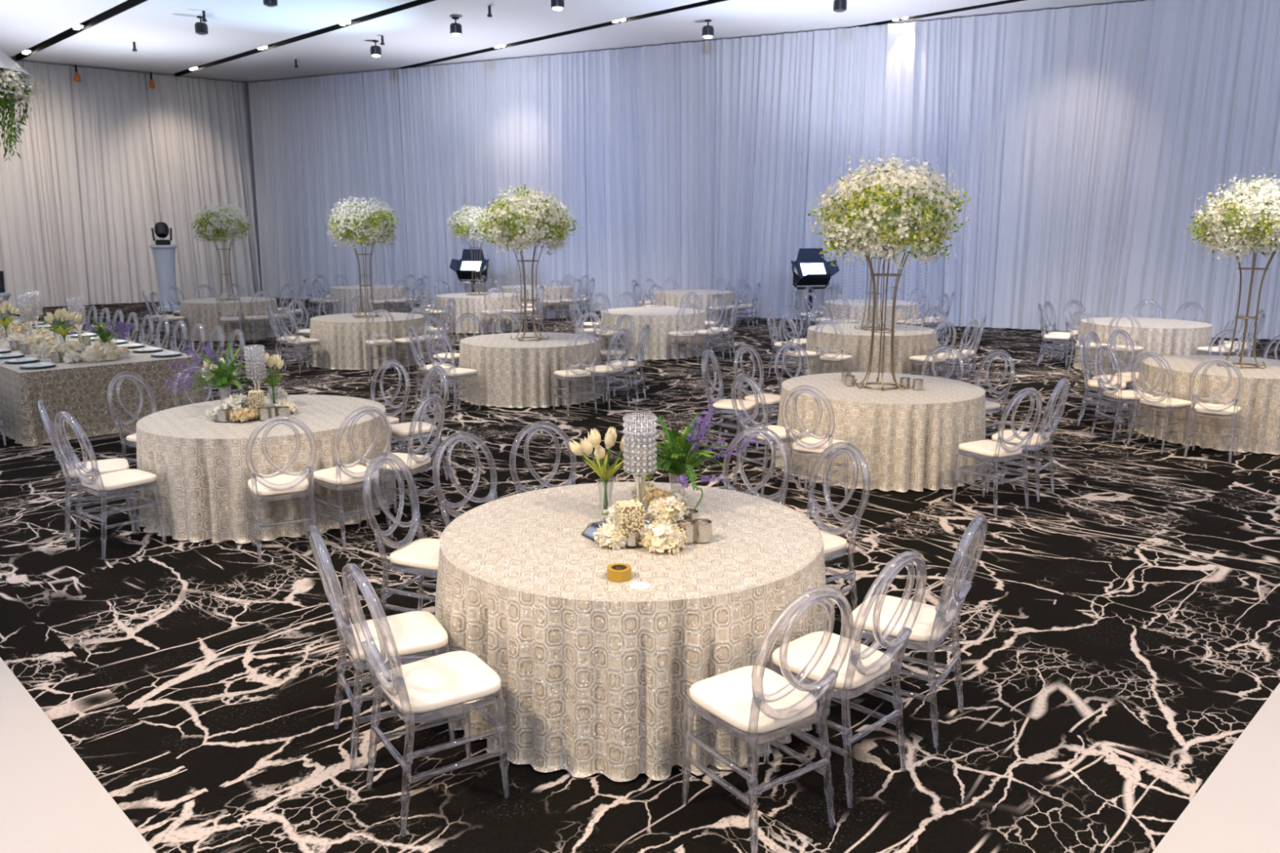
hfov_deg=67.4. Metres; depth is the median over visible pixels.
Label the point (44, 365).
plate
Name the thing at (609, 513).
head
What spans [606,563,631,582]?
tape roll
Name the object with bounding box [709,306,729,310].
seat cushion
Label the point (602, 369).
seat cushion
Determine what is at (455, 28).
pendant spotlight
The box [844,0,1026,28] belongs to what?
trim
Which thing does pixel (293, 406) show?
head
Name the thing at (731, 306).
seat cushion
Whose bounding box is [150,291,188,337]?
acrylic chair
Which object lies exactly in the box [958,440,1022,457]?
seat cushion
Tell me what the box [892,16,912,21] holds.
spotlight
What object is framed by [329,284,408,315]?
round table
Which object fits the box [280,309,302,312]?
seat cushion
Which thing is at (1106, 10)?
wall
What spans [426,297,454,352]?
acrylic chair
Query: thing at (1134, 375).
seat cushion
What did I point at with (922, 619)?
seat cushion
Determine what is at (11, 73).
flowers
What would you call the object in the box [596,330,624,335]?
seat cushion
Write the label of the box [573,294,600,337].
acrylic chair
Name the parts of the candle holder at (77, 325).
stem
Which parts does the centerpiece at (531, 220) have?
rod, rod, rod, rod, rod, rod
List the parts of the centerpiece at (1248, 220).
rod, rod, rod, rod, rod, rod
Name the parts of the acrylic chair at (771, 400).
seat panel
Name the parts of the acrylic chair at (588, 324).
frame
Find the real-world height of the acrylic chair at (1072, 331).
1.010 m
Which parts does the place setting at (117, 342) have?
plate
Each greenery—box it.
[191,204,251,243]
[326,200,399,245]
[446,203,493,243]
[474,184,577,255]
[807,162,970,274]
[1184,172,1279,262]
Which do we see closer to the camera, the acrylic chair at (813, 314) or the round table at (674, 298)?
the acrylic chair at (813, 314)
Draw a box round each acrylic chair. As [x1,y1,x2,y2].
[36,400,136,533]
[53,411,166,558]
[106,371,156,469]
[138,314,152,344]
[142,290,174,337]
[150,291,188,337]
[154,318,169,348]
[165,285,184,334]
[170,320,186,353]
[172,364,220,401]
[189,324,204,362]
[200,325,223,398]
[202,328,244,398]
[216,292,243,345]
[244,293,274,341]
[244,415,320,564]
[266,288,297,336]
[266,306,306,368]
[277,284,294,329]
[277,308,323,371]
[280,284,306,333]
[288,299,310,359]
[305,278,328,318]
[306,524,455,770]
[310,406,393,550]
[311,279,340,313]
[315,275,329,314]
[342,563,510,836]
[362,452,439,615]
[364,311,395,375]
[365,394,444,532]
[367,281,387,312]
[370,360,409,453]
[386,279,407,312]
[387,364,448,481]
[393,306,430,367]
[400,279,424,312]
[405,285,433,326]
[407,275,427,310]
[408,326,457,404]
[416,283,435,319]
[417,290,448,332]
[417,304,453,364]
[418,296,439,344]
[423,315,459,391]
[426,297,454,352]
[426,330,480,413]
[432,431,497,526]
[480,287,504,334]
[501,288,528,331]
[509,421,575,493]
[518,284,544,329]
[521,282,540,322]
[542,280,563,318]
[552,333,599,409]
[559,281,582,317]
[571,277,594,318]
[572,302,604,347]
[573,278,588,314]
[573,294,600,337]
[583,328,632,408]
[589,302,625,351]
[591,293,611,337]
[600,314,634,388]
[606,323,649,402]
[631,280,654,305]
[632,284,658,306]
[649,286,674,307]
[666,302,701,364]
[681,586,853,852]
[689,301,727,359]
[701,349,759,456]
[705,293,724,346]
[706,298,738,357]
[707,284,734,325]
[723,287,751,326]
[723,426,786,502]
[730,373,801,494]
[733,344,780,445]
[734,280,746,316]
[736,283,759,322]
[762,551,927,808]
[766,308,803,373]
[774,342,810,424]
[778,316,821,386]
[781,385,848,511]
[783,306,806,364]
[793,288,820,337]
[803,288,822,331]
[804,292,834,338]
[806,441,870,608]
[813,320,853,373]
[827,295,857,323]
[840,514,987,747]
[897,294,929,326]
[907,321,956,377]
[915,293,948,344]
[920,308,946,373]
[924,291,955,342]
[929,320,978,383]
[931,344,963,378]
[944,315,986,383]
[951,387,1042,516]
[976,349,1014,435]
[985,378,1069,495]
[1036,303,1070,364]
[1040,301,1078,361]
[1062,299,1085,357]
[1067,311,1110,376]
[1076,335,1126,426]
[1080,331,1135,415]
[1089,345,1153,441]
[1103,328,1138,413]
[1107,315,1143,372]
[1126,351,1192,453]
[1183,358,1244,463]
[1197,314,1248,355]
[1208,329,1251,357]
[1217,309,1264,357]
[1217,312,1265,353]
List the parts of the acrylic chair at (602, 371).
leg, seat panel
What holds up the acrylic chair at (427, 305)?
on the floor
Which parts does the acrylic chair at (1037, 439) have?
seat panel, leg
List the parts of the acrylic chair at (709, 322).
frame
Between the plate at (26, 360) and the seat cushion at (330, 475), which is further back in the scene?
the plate at (26, 360)
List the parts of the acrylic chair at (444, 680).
leg, leg, seat panel, leg, leg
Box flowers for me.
[0,49,46,161]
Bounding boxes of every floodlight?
[449,248,488,292]
[791,248,839,331]
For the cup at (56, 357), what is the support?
on the table at (79, 389)
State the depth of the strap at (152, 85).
28.07 m
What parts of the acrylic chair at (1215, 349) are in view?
seat panel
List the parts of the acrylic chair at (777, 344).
seat panel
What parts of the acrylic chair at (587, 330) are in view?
frame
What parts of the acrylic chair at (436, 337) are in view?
frame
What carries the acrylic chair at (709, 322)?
on the floor
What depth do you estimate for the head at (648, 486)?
4.95 m
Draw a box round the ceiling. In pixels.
[0,0,1152,84]
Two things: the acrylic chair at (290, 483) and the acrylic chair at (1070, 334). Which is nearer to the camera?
the acrylic chair at (290, 483)
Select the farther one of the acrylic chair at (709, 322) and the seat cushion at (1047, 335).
the acrylic chair at (709, 322)
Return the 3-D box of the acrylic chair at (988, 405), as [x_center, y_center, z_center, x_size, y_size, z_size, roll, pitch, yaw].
[3.416,-0.253,9.641,0.534,1.010,0.457,-6,13,-28]
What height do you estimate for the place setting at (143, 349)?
0.032 m
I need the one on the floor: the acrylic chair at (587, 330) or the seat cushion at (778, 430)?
the acrylic chair at (587, 330)
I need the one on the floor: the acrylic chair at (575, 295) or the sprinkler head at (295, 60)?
the acrylic chair at (575, 295)
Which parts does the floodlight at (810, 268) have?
barn door, barn door, light panel, frame, barn door, barn door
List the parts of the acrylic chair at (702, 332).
frame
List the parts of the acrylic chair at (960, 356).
seat panel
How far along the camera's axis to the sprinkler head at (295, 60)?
26.02 m
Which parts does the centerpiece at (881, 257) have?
rod, rod, rod, rod, rod, rod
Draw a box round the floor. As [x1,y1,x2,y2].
[0,297,1279,852]
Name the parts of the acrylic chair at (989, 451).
seat panel, leg, leg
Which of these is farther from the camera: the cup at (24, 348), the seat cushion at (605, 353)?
the seat cushion at (605, 353)
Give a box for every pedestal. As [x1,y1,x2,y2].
[0,292,11,313]
[149,244,179,311]
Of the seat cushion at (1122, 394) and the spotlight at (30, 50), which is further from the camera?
the spotlight at (30, 50)
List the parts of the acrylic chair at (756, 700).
leg, leg, seat panel, leg, leg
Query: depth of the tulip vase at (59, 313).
11.32 m
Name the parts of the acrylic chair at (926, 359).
seat panel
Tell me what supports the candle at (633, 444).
on the candle holder at (639, 453)
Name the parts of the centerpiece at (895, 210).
rod, rod, rod, rod, rod, rod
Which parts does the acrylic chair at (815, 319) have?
frame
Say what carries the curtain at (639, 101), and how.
hanging from the ceiling
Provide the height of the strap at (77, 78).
0.450 m
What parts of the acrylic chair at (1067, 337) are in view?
seat panel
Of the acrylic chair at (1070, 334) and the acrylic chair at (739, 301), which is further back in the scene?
the acrylic chair at (739, 301)
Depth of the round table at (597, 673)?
3.98 m
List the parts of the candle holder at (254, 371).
stem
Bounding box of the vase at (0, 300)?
[0,300,20,320]
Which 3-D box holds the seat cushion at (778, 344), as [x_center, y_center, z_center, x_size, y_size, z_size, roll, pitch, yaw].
[2.265,-1.255,14.659,0.404,0.042,0.381,5,12,21]
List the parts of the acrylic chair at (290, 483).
leg, leg, seat panel, leg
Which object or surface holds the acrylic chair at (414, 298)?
on the floor
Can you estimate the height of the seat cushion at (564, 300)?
0.042 m
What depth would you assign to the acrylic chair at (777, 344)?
14.59 m
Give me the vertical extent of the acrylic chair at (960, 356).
1.010 m
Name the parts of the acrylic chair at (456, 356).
seat panel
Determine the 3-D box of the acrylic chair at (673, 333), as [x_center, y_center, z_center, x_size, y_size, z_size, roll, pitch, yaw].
[0.727,-1.575,16.065,0.457,1.010,0.534,-4,12,-21]
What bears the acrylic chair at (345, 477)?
on the floor
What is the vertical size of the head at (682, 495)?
0.110 m
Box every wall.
[10,55,262,304]
[389,9,1106,330]
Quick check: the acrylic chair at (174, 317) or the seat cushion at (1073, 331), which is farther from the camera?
the acrylic chair at (174, 317)
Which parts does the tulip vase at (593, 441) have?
stem, stem, stem, stem, stem, stem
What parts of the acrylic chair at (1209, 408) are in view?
leg, seat panel, leg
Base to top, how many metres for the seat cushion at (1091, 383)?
0.042 m
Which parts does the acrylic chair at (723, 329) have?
frame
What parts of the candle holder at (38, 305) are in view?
stem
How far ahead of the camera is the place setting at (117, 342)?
12.26 m
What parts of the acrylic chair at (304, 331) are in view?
frame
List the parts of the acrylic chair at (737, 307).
frame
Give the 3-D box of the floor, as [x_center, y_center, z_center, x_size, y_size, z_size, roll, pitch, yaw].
[-4.000,-3.033,25.644,60.000,0.042,59.458,0,12,0]
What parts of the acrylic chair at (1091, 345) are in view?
seat panel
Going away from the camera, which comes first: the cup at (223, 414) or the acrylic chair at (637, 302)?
the cup at (223, 414)
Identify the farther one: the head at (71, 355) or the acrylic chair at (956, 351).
the acrylic chair at (956, 351)
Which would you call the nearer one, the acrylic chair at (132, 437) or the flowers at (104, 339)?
the acrylic chair at (132, 437)
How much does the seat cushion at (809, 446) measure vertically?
0.042 m
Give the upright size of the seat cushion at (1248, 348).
0.042 m
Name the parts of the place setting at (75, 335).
plate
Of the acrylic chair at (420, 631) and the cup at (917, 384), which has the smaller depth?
the acrylic chair at (420, 631)
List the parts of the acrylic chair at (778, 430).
seat panel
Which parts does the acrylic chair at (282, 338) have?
frame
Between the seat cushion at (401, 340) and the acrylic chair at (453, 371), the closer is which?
the acrylic chair at (453, 371)
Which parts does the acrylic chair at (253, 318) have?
frame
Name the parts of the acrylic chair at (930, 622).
leg, seat panel, leg, leg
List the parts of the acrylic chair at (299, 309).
frame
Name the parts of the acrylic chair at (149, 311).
frame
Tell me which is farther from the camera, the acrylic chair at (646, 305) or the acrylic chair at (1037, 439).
the acrylic chair at (646, 305)
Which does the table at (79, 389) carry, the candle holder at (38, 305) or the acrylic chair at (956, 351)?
the candle holder at (38, 305)
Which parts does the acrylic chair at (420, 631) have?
leg, leg, seat panel, leg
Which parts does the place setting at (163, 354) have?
plate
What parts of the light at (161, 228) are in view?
yoke arm, yoke arm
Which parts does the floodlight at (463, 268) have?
barn door, barn door, light panel, frame, barn door, barn door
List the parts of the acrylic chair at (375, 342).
frame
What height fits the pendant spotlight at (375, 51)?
0.380 m
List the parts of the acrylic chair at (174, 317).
frame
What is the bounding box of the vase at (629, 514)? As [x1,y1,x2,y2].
[613,498,645,542]
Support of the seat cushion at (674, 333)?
on the acrylic chair at (673, 333)
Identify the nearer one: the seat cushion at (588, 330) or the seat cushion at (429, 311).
the seat cushion at (588, 330)
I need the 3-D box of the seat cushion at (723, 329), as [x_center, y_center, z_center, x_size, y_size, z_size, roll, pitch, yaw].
[1.395,-1.705,16.844,0.404,0.042,0.381,3,12,16]
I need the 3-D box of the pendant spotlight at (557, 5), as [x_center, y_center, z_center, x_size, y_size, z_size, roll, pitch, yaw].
[-1.585,-8.197,18.445,0.260,0.380,0.256,0,12,0]
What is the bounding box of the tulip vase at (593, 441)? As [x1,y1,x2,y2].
[568,426,632,509]
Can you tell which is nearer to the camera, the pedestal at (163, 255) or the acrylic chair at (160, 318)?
the acrylic chair at (160, 318)
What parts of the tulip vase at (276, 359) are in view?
stem, stem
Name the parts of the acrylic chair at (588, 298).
frame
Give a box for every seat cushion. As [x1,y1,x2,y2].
[66,457,128,478]
[81,469,156,491]
[126,433,136,442]
[151,315,173,318]
[159,315,185,319]
[200,366,212,373]
[202,372,237,380]
[219,316,239,320]
[244,315,268,319]
[248,473,309,495]
[266,313,292,317]
[276,335,305,341]
[277,307,289,311]
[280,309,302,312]
[288,338,319,344]
[296,328,310,333]
[310,298,328,301]
[311,463,379,484]
[318,299,338,302]
[343,610,448,661]
[365,339,391,345]
[365,453,431,471]
[368,300,385,302]
[380,650,501,713]
[386,299,405,302]
[386,416,399,425]
[387,421,436,436]
[389,537,439,570]
[394,337,424,342]
[400,297,420,301]
[407,294,424,297]
[412,308,433,311]
[417,334,447,339]
[419,363,455,371]
[422,304,435,307]
[423,310,446,313]
[426,327,450,332]
[433,352,459,359]
[437,368,477,376]
[481,310,501,314]
[502,309,524,313]
[518,307,539,311]
[521,303,536,306]
[542,299,559,302]
[554,368,591,377]
[559,298,578,302]
[573,294,585,297]
[573,297,590,300]
[577,328,603,333]
[579,322,600,326]
[585,364,623,373]
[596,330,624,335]
[600,350,626,356]
[606,360,640,367]
[635,301,654,303]
[638,304,658,306]
[668,331,694,336]
[689,665,817,733]
[691,329,719,334]
[705,320,718,325]
[706,327,732,331]
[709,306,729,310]
[712,399,758,410]
[724,305,746,308]
[737,304,755,306]
[743,425,799,439]
[744,393,780,404]
[772,631,891,689]
[773,341,803,347]
[786,350,820,357]
[789,338,806,344]
[791,436,847,453]
[798,312,820,316]
[808,311,822,314]
[808,317,834,321]
[819,354,852,361]
[819,529,846,555]
[832,319,857,323]
[848,595,952,641]
[897,320,923,324]
[909,355,946,362]
[915,318,941,323]
[924,316,946,320]
[932,352,967,359]
[945,349,975,355]
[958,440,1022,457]
[985,400,999,410]
[991,430,1048,445]
[1043,333,1070,339]
[1048,331,1078,337]
[1069,330,1078,333]
[1075,342,1109,348]
[1086,379,1126,389]
[1092,374,1135,383]
[1102,390,1153,399]
[1111,345,1142,351]
[1115,372,1138,380]
[1139,396,1191,408]
[1193,403,1240,415]
[1197,346,1235,352]
[1217,341,1251,346]
[1217,344,1251,350]
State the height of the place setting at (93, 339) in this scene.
0.032 m
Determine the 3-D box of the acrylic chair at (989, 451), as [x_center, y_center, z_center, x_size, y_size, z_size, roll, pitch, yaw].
[2.850,0.157,7.652,0.457,1.010,0.534,-7,14,-30]
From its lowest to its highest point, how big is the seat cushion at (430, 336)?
0.042 m
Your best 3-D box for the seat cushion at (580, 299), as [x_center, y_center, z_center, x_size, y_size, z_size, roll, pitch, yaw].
[-1.470,-3.198,24.101,0.404,0.042,0.381,4,12,18]
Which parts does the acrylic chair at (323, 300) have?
frame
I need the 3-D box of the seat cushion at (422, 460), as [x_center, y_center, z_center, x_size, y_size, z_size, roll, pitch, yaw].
[-1.824,0.265,7.276,0.404,0.042,0.381,4,12,20]
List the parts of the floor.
carpet panel, carpet panel, carpet panel, carpet panel, carpet panel, carpet panel, carpet panel, carpet panel, carpet panel, carpet panel, carpet panel, carpet panel, carpet panel, carpet panel, carpet panel, carpet panel, carpet panel, carpet panel, carpet panel, carpet panel, carpet panel, carpet panel, carpet panel, carpet panel, carpet panel, carpet panel, carpet panel, carpet panel, carpet panel, carpet panel, carpet panel, carpet panel, carpet panel, carpet panel, carpet panel, carpet panel, carpet panel, carpet panel, carpet panel, carpet panel, carpet panel, carpet panel, carpet panel, carpet panel, carpet panel, carpet panel, carpet panel, carpet panel, carpet panel, carpet panel, carpet panel, carpet panel, carpet panel, carpet panel, carpet panel, carpet panel, carpet panel, carpet panel, carpet panel, carpet panel, carpet panel, carpet panel, carpet panel, carpet panel, carpet panel, carpet panel, carpet panel, carpet panel, carpet panel, carpet panel, carpet panel, carpet panel, carpet panel, carpet panel, carpet panel, carpet panel, carpet panel, carpet panel, carpet panel, carpet panel, carpet panel, carpet panel, carpet panel, carpet panel, carpet panel, carpet panel, carpet panel, carpet panel, carpet panel, carpet panel, carpet panel, carpet panel, carpet panel, carpet panel, carpet panel, carpet panel, carpet panel, carpet panel, carpet panel, carpet panel, carpet panel, carpet panel, carpet panel, carpet panel, carpet panel, carpet panel, carpet panel, carpet panel, carpet panel, carpet panel, carpet panel, carpet panel, carpet panel, carpet panel, carpet panel, carpet panel, carpet panel, carpet panel, carpet panel, carpet panel, carpet panel, carpet panel, carpet panel, carpet panel, carpet panel, carpet panel, carpet panel, carpet panel, carpet panel, carpet panel, carpet panel, carpet panel, carpet panel, carpet panel, carpet panel, carpet panel, carpet panel, carpet panel, carpet panel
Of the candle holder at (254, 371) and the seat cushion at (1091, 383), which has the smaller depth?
the candle holder at (254, 371)
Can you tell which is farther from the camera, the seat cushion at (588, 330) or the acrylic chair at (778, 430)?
the seat cushion at (588, 330)
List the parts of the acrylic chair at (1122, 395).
seat panel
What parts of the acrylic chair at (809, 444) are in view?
seat panel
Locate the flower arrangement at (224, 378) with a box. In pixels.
[164,340,254,393]
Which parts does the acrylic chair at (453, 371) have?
seat panel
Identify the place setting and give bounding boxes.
[0,348,10,353]
[0,353,25,359]
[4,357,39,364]
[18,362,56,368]
[23,322,46,325]
[31,324,51,328]
[56,330,84,334]
[69,333,97,337]
[90,336,112,341]
[113,340,128,344]
[115,343,145,348]
[131,347,163,352]
[150,351,182,357]
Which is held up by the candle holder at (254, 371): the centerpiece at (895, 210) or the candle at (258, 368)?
the candle at (258, 368)
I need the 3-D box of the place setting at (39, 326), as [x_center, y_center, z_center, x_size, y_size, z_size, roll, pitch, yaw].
[-8.844,-1.485,14.275,0.340,0.032,0.340,11,16,43]
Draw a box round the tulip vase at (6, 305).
[0,300,22,337]
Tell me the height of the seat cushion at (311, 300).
0.042 m
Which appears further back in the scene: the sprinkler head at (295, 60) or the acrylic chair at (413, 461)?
the sprinkler head at (295, 60)
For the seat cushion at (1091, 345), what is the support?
on the acrylic chair at (1091, 345)
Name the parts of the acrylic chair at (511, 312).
frame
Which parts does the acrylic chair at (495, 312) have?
frame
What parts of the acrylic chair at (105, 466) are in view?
leg, leg, seat panel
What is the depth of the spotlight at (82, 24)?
21.93 m
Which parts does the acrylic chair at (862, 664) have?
leg, leg, seat panel, leg, leg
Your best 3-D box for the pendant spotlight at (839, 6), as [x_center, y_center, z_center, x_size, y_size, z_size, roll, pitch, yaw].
[3.888,-8.238,18.645,0.260,0.380,0.256,0,12,0]
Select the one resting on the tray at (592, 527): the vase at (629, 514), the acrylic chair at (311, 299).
the vase at (629, 514)
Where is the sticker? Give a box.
[629,581,650,589]
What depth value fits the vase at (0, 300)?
13.10 m
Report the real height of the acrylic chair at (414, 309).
1.010 m
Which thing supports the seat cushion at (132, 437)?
on the acrylic chair at (132, 437)
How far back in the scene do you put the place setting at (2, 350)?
11.42 m
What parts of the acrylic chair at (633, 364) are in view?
seat panel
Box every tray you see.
[211,413,257,422]
[581,520,651,546]
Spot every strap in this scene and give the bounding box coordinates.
[73,65,80,82]
[148,72,155,88]
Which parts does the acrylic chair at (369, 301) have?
frame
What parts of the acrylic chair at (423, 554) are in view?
leg, seat panel, leg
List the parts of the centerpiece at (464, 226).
rod, rod, rod, rod, rod, rod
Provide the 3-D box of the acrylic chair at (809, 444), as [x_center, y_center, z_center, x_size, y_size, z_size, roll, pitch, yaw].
[1.425,0.133,7.769,0.457,1.010,0.534,7,14,32]
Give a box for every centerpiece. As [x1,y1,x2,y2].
[189,198,252,300]
[322,188,402,318]
[445,203,496,295]
[474,180,578,341]
[807,142,980,391]
[841,210,910,330]
[1184,167,1279,368]
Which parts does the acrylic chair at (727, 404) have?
seat panel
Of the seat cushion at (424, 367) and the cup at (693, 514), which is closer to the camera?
the cup at (693, 514)
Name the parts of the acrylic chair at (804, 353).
seat panel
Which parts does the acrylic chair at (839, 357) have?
seat panel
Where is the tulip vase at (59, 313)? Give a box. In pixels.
[44,307,81,342]
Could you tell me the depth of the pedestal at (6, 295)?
20.34 m
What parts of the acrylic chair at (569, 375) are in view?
seat panel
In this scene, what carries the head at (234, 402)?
on the tray at (229, 420)
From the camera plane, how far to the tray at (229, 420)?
7.30 m
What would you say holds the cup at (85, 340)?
on the table at (79, 389)
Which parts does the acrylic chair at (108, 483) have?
leg, leg, seat panel, leg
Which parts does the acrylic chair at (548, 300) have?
frame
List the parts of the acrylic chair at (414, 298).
frame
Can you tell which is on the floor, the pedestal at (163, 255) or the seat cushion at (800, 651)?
the pedestal at (163, 255)
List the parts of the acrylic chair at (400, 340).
frame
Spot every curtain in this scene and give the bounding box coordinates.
[0,60,50,308]
[22,61,162,306]
[144,73,262,301]
[248,76,327,299]
[317,69,409,302]
[397,61,487,304]
[485,52,587,311]
[584,42,694,311]
[693,31,813,319]
[800,18,951,325]
[942,4,1106,331]
[1074,0,1279,338]
[1240,33,1279,339]
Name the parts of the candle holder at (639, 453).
stem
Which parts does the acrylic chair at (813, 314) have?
frame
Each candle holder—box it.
[17,294,37,336]
[23,290,43,328]
[66,297,87,348]
[243,344,266,390]
[622,412,657,524]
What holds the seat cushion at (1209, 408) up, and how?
on the acrylic chair at (1209, 408)
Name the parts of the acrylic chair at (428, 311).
frame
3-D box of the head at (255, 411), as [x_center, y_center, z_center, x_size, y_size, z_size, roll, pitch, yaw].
[-2.999,-0.099,7.369,0.150,0.090,0.144,-11,16,-44]
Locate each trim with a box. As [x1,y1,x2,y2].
[15,0,147,61]
[174,0,435,76]
[395,0,728,71]
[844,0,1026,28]
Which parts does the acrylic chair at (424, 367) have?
seat panel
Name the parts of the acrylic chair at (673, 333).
frame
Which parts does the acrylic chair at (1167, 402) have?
seat panel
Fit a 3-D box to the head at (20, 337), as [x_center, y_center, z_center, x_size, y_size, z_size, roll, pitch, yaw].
[-7.721,-1.072,11.900,0.292,0.190,0.264,-9,15,-38]
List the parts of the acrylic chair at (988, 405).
seat panel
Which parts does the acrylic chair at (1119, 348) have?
seat panel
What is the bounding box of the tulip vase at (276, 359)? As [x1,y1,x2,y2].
[256,352,284,406]
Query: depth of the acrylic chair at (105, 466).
6.99 m
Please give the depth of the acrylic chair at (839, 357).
13.06 m
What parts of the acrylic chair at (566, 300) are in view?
frame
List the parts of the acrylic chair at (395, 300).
frame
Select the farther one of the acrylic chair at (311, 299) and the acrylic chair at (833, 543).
the acrylic chair at (311, 299)
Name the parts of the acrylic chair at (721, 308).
frame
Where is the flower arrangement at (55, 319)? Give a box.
[35,308,89,342]
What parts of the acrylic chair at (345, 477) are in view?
leg, leg, seat panel, leg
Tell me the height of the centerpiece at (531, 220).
2.054 m
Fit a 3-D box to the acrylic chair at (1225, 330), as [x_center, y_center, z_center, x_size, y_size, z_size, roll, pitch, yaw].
[7.048,-0.634,11.491,0.457,1.010,0.534,6,13,25]
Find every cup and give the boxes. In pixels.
[8,340,20,350]
[18,343,31,354]
[50,351,63,362]
[81,336,91,346]
[217,408,229,420]
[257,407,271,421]
[266,406,278,419]
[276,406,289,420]
[625,529,638,546]
[675,519,695,544]
[680,508,698,519]
[691,518,711,543]
[841,370,851,381]
[844,375,854,386]
[899,377,910,388]
[912,378,923,390]
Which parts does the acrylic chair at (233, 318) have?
frame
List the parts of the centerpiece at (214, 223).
rod, rod, rod, rod, rod, rod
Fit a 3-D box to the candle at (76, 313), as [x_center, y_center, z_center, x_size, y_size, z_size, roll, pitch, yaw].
[-6.869,-1.324,11.722,0.092,0.144,0.091,-1,12,-6]
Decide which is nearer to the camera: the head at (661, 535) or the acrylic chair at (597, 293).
the head at (661, 535)
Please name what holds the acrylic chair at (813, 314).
on the floor
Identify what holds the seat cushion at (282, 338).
on the acrylic chair at (282, 338)
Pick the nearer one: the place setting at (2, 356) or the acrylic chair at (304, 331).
the place setting at (2, 356)
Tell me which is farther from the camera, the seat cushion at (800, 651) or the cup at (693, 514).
the cup at (693, 514)
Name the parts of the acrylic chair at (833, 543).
seat panel, leg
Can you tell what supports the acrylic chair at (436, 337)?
on the floor
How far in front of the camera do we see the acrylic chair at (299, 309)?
20.62 m
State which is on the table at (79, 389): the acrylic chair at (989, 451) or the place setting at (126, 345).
the place setting at (126, 345)
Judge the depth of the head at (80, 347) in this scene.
11.04 m
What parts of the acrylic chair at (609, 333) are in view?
frame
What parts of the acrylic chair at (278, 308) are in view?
frame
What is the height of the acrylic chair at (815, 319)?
1.010 m
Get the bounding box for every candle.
[23,309,32,320]
[72,311,81,324]
[250,364,261,378]
[631,444,648,472]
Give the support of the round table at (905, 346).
on the floor
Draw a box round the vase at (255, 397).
[248,390,264,409]
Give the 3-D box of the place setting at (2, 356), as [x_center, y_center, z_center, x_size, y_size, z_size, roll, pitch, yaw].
[-7.223,-0.804,10.966,0.340,0.032,0.340,11,16,43]
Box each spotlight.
[22,46,33,54]
[72,21,86,30]
[189,66,199,70]
[194,16,208,35]
[257,44,271,49]
[262,0,277,6]
[339,18,355,25]
[370,40,381,57]
[449,17,462,36]
[494,44,509,48]
[551,0,564,10]
[612,17,630,22]
[702,19,714,38]
[833,0,847,13]
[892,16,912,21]
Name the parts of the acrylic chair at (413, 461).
seat panel, leg, leg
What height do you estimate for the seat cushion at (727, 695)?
0.042 m
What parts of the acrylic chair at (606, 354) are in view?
seat panel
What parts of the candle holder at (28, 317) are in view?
stem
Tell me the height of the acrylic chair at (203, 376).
1.010 m
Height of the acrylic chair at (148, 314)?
1.010 m
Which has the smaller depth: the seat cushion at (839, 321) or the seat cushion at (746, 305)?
the seat cushion at (839, 321)
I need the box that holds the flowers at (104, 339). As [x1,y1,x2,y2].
[80,319,133,346]
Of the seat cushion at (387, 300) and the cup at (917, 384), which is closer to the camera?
the cup at (917, 384)
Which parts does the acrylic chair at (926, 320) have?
frame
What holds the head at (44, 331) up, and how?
on the table at (79, 389)
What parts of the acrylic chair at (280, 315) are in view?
frame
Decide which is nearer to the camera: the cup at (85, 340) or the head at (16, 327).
the cup at (85, 340)
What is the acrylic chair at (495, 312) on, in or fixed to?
on the floor
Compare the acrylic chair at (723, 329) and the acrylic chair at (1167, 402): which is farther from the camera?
the acrylic chair at (723, 329)
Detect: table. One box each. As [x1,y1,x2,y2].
[0,314,206,446]
[136,395,397,543]
[179,297,281,341]
[309,312,430,369]
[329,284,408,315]
[435,292,522,333]
[435,481,830,781]
[457,332,604,408]
[499,284,574,319]
[600,306,706,359]
[653,289,735,328]
[773,372,986,492]
[803,323,937,377]
[821,298,919,324]
[1072,317,1212,375]
[1128,355,1279,454]
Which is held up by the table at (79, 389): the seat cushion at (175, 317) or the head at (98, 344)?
the head at (98, 344)
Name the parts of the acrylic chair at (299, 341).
frame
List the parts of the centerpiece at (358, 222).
rod, rod, rod, rod, rod, rod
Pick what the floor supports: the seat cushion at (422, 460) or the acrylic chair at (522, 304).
the acrylic chair at (522, 304)
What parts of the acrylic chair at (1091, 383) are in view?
seat panel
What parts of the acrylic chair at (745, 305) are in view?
frame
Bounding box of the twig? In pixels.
[693,487,702,509]
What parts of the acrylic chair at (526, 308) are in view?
frame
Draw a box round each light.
[0,271,4,293]
[151,222,172,244]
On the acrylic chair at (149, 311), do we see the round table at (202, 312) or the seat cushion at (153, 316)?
the seat cushion at (153, 316)
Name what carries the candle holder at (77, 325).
on the table at (79, 389)
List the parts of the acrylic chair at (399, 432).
seat panel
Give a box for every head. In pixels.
[0,320,28,336]
[4,333,26,347]
[23,333,55,351]
[31,326,57,339]
[31,342,53,357]
[47,341,78,356]
[62,350,81,363]
[65,340,85,351]
[80,346,104,361]
[93,338,117,350]
[97,344,119,359]
[115,345,130,356]
[132,41,137,51]
[201,10,207,22]
[204,405,230,421]
[222,392,248,411]
[229,407,254,422]
[246,408,257,419]
[266,386,288,400]
[275,399,297,413]
[293,59,297,67]
[380,35,384,45]
[487,5,492,17]
[592,519,630,550]
[600,503,615,522]
[631,480,659,502]
[638,518,688,554]
[644,488,671,506]
[644,495,688,524]
[668,488,691,508]
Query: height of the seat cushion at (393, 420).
0.042 m
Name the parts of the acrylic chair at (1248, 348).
seat panel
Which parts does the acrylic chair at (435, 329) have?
frame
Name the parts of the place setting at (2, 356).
plate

